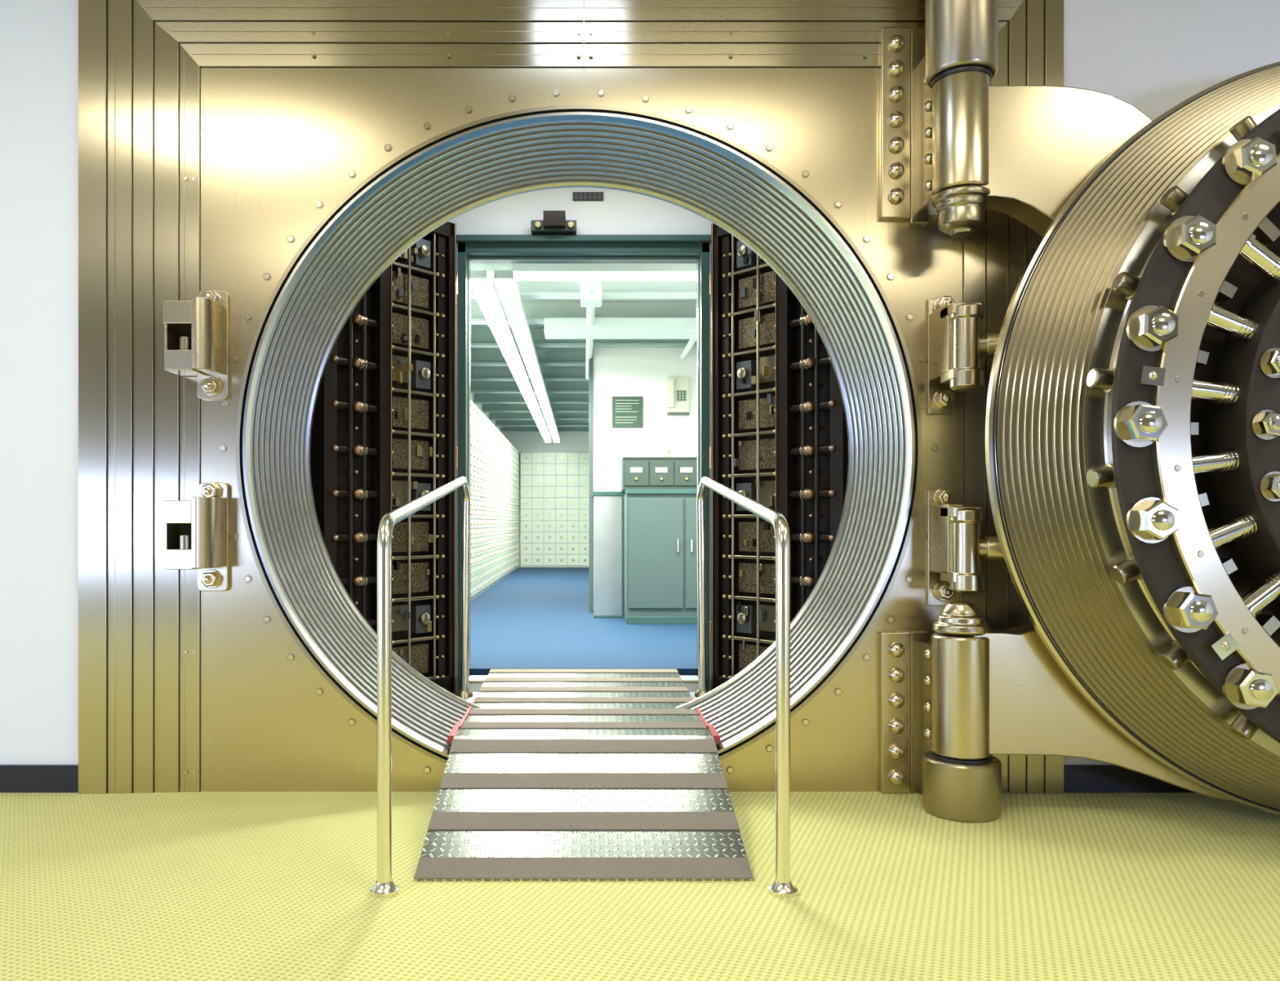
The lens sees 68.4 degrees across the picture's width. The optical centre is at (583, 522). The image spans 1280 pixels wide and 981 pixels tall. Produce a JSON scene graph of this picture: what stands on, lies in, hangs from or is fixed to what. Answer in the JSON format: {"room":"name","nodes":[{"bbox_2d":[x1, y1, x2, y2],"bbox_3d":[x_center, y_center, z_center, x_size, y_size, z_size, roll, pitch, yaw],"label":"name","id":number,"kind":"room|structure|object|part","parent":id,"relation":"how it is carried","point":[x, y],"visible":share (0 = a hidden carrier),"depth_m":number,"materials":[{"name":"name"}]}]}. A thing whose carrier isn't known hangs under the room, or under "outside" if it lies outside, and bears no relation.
{"room":"bank vault entrance","nodes":[
{"label":"bank vault entrance","id":0,"kind":"room"},
{"bbox_2d":[471,393,504,435],"bbox_3d":[-1.575,-0.500,11.373,0.250,2.640,11.920,0,0,0],"label":"wall","id":1,"kind":"structure","parent":0,"point":[479,406],"depth_m":13.72,"materials":[{"name":"paint"}]},
{"bbox_2d":[504,432,589,567],"bbox_3d":[0.425,-0.500,17.258,3.750,2.640,0.150,0,0,0],"label":"wall","id":2,"kind":"structure","parent":0,"point":[522,442],"depth_m":17.18,"materials":[{"name":"white paint"}]},
{"bbox_2d":[448,186,711,234],"bbox_3d":[0.000,-0.500,5.333,3.400,3.200,0.160,0,0,0],"label":"wall","id":3,"kind":"structure","parent":0,"point":[620,212],"depth_m":5.25,"materials":[{"name":"white paint"}]},
{"bbox_2d":[530,210,576,234],"bbox_3d":[-0.165,-1.650,5.183,0.250,0.100,0.140,0,0,0],"label":"box","id":4,"kind":"object","parent":3,"relation":"attached to","point":[554,222],"depth_m":5.14,"materials":[{"name":"black metal"}]},
{"bbox_2d":[453,234,711,695],"bbox_3d":[0.000,-0.315,5.313,1.520,2.550,0.260,0,0,0],"label":"door frame","id":5,"kind":"structure","parent":3,"relation":"in","point":[470,248],"depth_m":5.22,"materials":[{"name":"teal metal"}]},
{"bbox_2d":[573,191,603,200],"bbox_3d":[0.025,-1.823,5.245,0.170,0.045,0.016,0,0,0],"label":"air vent","id":6,"kind":"object","parent":3,"relation":"in","point":[577,196],"visible":1,"depth_m":5.24,"materials":[{"name":"grey metal"}]},
{"bbox_2d":[469,567,697,675],"bbox_3d":[0.350,0.910,11.296,4.100,0.180,12.075,0,0,0],"label":"floor","id":7,"kind":"structure","parent":0,"point":[532,618],"depth_m":6.91,"materials":[{"name":"blue carpet"}]},
{"bbox_2d":[471,400,518,600],"bbox_3d":[-1.299,-0.230,11.548,0.282,2.100,11.030,0,0,0],"label":"boxes","id":8,"kind":"object","parent":7,"relation":"on","point":[494,459],"visible":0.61,"depth_m":11.83,"materials":[{"name":"metal"}]},
{"bbox_2d":[520,452,589,567],"bbox_3d":[-0.403,-0.230,17.113,1.505,2.100,0.120,0,0,0],"label":"boxes","id":9,"kind":"object","parent":7,"relation":"on","point":[554,486],"visible":0.84,"depth_m":17.07,"materials":[{"name":"metal"}]},
{"bbox_2d":[591,491,623,617],"bbox_3d":[0.208,0.278,8.306,0.267,1.085,0.545,0,0,0],"label":"end panel","id":10,"kind":"object","parent":7,"relation":"on","point":[608,506],"visible":1,"depth_m":8.05,"materials":[{"name":"teal paint"}]},
{"bbox_2d":[623,489,696,624],"bbox_3d":[0.988,0.278,7.821,1.285,1.085,0.624,0,0,0],"label":"storage cabinet","id":11,"kind":"object","parent":7,"relation":"on","point":[660,526],"visible":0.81,"depth_m":7.53,"materials":[{"name":"teal metal"}]},
{"bbox_2d":[621,457,696,491],"bbox_3d":[0.640,-0.400,7.840,0.640,0.270,0.385,0,0,0],"label":"drawers","id":12,"kind":"object","parent":11,"relation":"on","point":[637,473],"visible":0.89,"depth_m":7.67,"materials":[{"name":"green paint"}]},
{"bbox_2d":[662,448,673,457],"bbox_3d":[0.700,-0.575,7.808,0.084,0.084,0.070,0,0,0],"label":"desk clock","id":13,"kind":"object","parent":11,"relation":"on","point":[668,452],"visible":0.87,"depth_m":7.78,"materials":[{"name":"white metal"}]},
{"bbox_2d":[471,280,696,432],"bbox_3d":[0.425,-1.670,11.508,3.750,0.180,9.970,0,0,0],"label":"ceiling","id":14,"kind":"structure","parent":0,"point":[562,362],"depth_m":8.42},
{"bbox_2d":[471,266,551,442],"bbox_3d":[-0.632,-1.496,11.158,0.115,0.163,11.150,0,0,0],"label":"fluorescent light fixture","id":15,"kind":"object","parent":14,"relation":"attached to","point":[482,286],"visible":0.98,"depth_m":7.23,"materials":[{"name":"paint"}]},
{"bbox_2d":[493,266,559,442],"bbox_3d":[-0.477,-1.496,11.158,0.115,0.163,11.150,0,0,0],"label":"fluorescent light fixture","id":16,"kind":"object","parent":14,"relation":"attached to","point":[505,282],"visible":1,"depth_m":7.18,"materials":[{"name":"paint"}]},
{"bbox_2d":[544,280,696,380],"bbox_3d":[0.650,-1.510,7.933,1.900,0.140,3.800,0,0,0],"label":"duct","id":17,"kind":"object","parent":14,"relation":"hanging from","point":[589,327],"depth_m":7.13,"materials":[{"name":"white metal"}]},
{"bbox_2d":[0,791,1279,980],"bbox_3d":[0.000,1.200,0.358,13.600,0.200,7.450,0,0,0],"label":"floor","id":18,"kind":"structure","parent":0,"point":[202,886],"depth_m":2.72,"materials":[{"name":"yellow carpet"}]},
{"bbox_2d":[78,0,1063,794],"bbox_3d":[-0.051,-0.627,4.050,3.988,3.455,0.509,0,0,0],"label":"frame","id":19,"kind":"object","parent":18,"relation":"on","point":[277,157],"visible":0.84,"depth_m":3.83,"materials":[{"name":"gold metal"}]},
{"bbox_2d":[163,289,229,399],"bbox_3d":[-1.542,-0.722,3.743,0.195,0.444,0.180,0,0,0],"label":"bracket","id":20,"kind":"object","parent":19,"relation":"attached to","point":[197,330],"visible":1,"depth_m":3.70,"materials":[{"name":"gold metal"}]},
{"bbox_2d":[163,481,229,591],"bbox_3d":[-1.542,0.058,3.743,0.195,0.444,0.180,0,0,0],"label":"bracket","id":21,"kind":"object","parent":19,"relation":"attached to","point":[197,530],"visible":1,"depth_m":3.70,"materials":[{"name":"gold metal"}]},
{"bbox_2d":[413,669,753,881],"bbox_3d":[0.000,0.961,4.075,1.260,0.279,2.395,0,0,0],"label":"ramp","id":22,"kind":"object","parent":18,"relation":"on","point":[558,775],"visible":0.87,"depth_m":3.41,"materials":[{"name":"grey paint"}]},
{"bbox_2d":[369,476,472,898],"bbox_3d":[-0.592,0.438,3.729,0.100,1.324,1.968,0,0,0],"label":"handrail","id":23,"kind":"object","parent":22,"relation":"on","point":[384,887],"visible":0.97,"depth_m":2.78,"materials":[{"name":"metal"}]},
{"bbox_2d":[694,476,797,898],"bbox_3d":[0.592,0.438,3.729,0.100,1.324,1.968,0,0,0],"label":"handrail","id":24,"kind":"object","parent":22,"relation":"on","point":[782,887],"visible":0.91,"depth_m":2.78,"materials":[{"name":"metal"}]},
{"bbox_2d":[879,0,1240,822],"bbox_3d":[2.127,-0.670,3.628,1.845,3.540,0.410,0,0,0],"label":"crane hinge","id":25,"kind":"object","parent":18,"relation":"on","point":[955,145],"visible":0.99,"depth_m":3.49,"materials":[{"name":"gold metal"}]},
{"bbox_2d":[0,0,1279,764],"bbox_3d":[0.000,-0.675,3.958,13.200,3.550,0.250,0,0,0],"label":"wall","id":26,"kind":"structure","parent":0,"point":[1153,56],"depth_m":3.83,"materials":[{"name":"white paint"}]},
{"bbox_2d":[0,764,78,792],"bbox_3d":[-4.324,1.045,3.825,4.553,0.110,0.015,0,0,0],"label":"baseboard","id":27,"kind":"structure","parent":26,"relation":"attached to","point":[13,778],"depth_m":3.82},
{"bbox_2d":[926,61,1279,815],"bbox_3d":[2.846,-0.305,3.342,2.892,2.824,0.981,0,0,0],"label":"door","id":28,"kind":"structure","parent":26,"relation":"in","point":[1132,419],"depth_m":3.12,"materials":[{"name":"metal"}]},
{"bbox_3d":[1.579,-0.680,3.667,0.359,0.480,0.332,0,0,0],"label":"door guide hinge","id":29,"kind":"part","parent":28,"relation":"part of","materials":[{"name":"gold metal"}]},
{"bbox_3d":[1.579,0.100,3.667,0.359,0.480,0.332,0,0,0],"label":"door guide hinge","id":30,"kind":"part","parent":28,"relation":"part of","materials":[{"name":"gold metal"}]},
{"bbox_2d":[1063,764,1193,792],"bbox_3d":[4.274,1.045,3.825,4.653,0.110,0.015,0,0,0],"label":"baseboard","id":31,"kind":"structure","parent":26,"relation":"attached to","point":[1077,778],"depth_m":3.82,"materials":[{"name":"black"}]},
{"bbox_2d":[592,347,696,610],"bbox_3d":[1.190,-0.440,8.643,2.220,2.520,0.120,0,0,0],"label":"wall","id":32,"kind":"structure","parent":0,"point":[644,372],"depth_m":8.58,"materials":[{"name":"white paint"}]},
{"bbox_2d":[589,356,592,612],"bbox_3d":[1.175,-0.455,8.643,2.250,2.550,0.160,0,0,0],"label":"trim","id":33,"kind":"structure","parent":32,"relation":"attached to","point":[590,359],"depth_m":8.56,"materials":[{"name":"teal paint"}]},
{"bbox_2d":[612,396,642,427],"bbox_3d":[0.400,-1.008,8.575,0.280,0.285,0.017,0,0,0],"label":"notice sign","id":34,"kind":"object","parent":32,"relation":"attached to","point":[627,411],"visible":1,"depth_m":8.57,"materials":[{"name":"plastic"}]},
{"bbox_2d":[666,377,688,415],"bbox_3d":[0.858,-1.150,8.533,0.205,0.340,0.100,0,0,0],"label":"wall telephone","id":35,"kind":"object","parent":32,"relation":"attached to","point":[677,388],"visible":1,"depth_m":8.52,"materials":[{"name":"beige plastic"}]},
{"bbox_3d":[0.000,1.080,4.783,3.200,0.240,0.940,0,0,0],"label":"floor","id":36,"kind":"structure","parent":0,"visible":0},
{"bbox_2d":[310,222,457,693],"bbox_3d":[-1.004,-0.345,4.829,0.170,2.550,0.856,0,0,40],"label":"gate","id":37,"kind":"object","parent":36,"relation":"on","point":[384,432],"visible":0.7,"depth_m":4.87,"materials":[{"name":"brown metal"}]},
{"bbox_2d":[709,222,848,690],"bbox_3d":[1.004,-0.345,4.829,0.170,2.550,0.856,0,0,-40],"label":"gate","id":38,"kind":"object","parent":36,"relation":"on","point":[780,441],"visible":0.67,"depth_m":4.87,"materials":[{"name":"brown metal"}]},
{"bbox_3d":[0.425,-1.790,11.338,3.750,0.060,11.810,0,0,0],"label":"deck","id":39,"kind":"object","parent":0,"visible":0},
{"bbox_2d":[471,263,696,280],"bbox_3d":[0.375,-1.570,5.893,2.250,0.080,0.120,0,0,0],"label":"ceiling beam","id":40,"kind":"structure","parent":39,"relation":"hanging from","point":[522,272],"depth_m":5.84,"materials":[{"name":"metal"}]}
]}

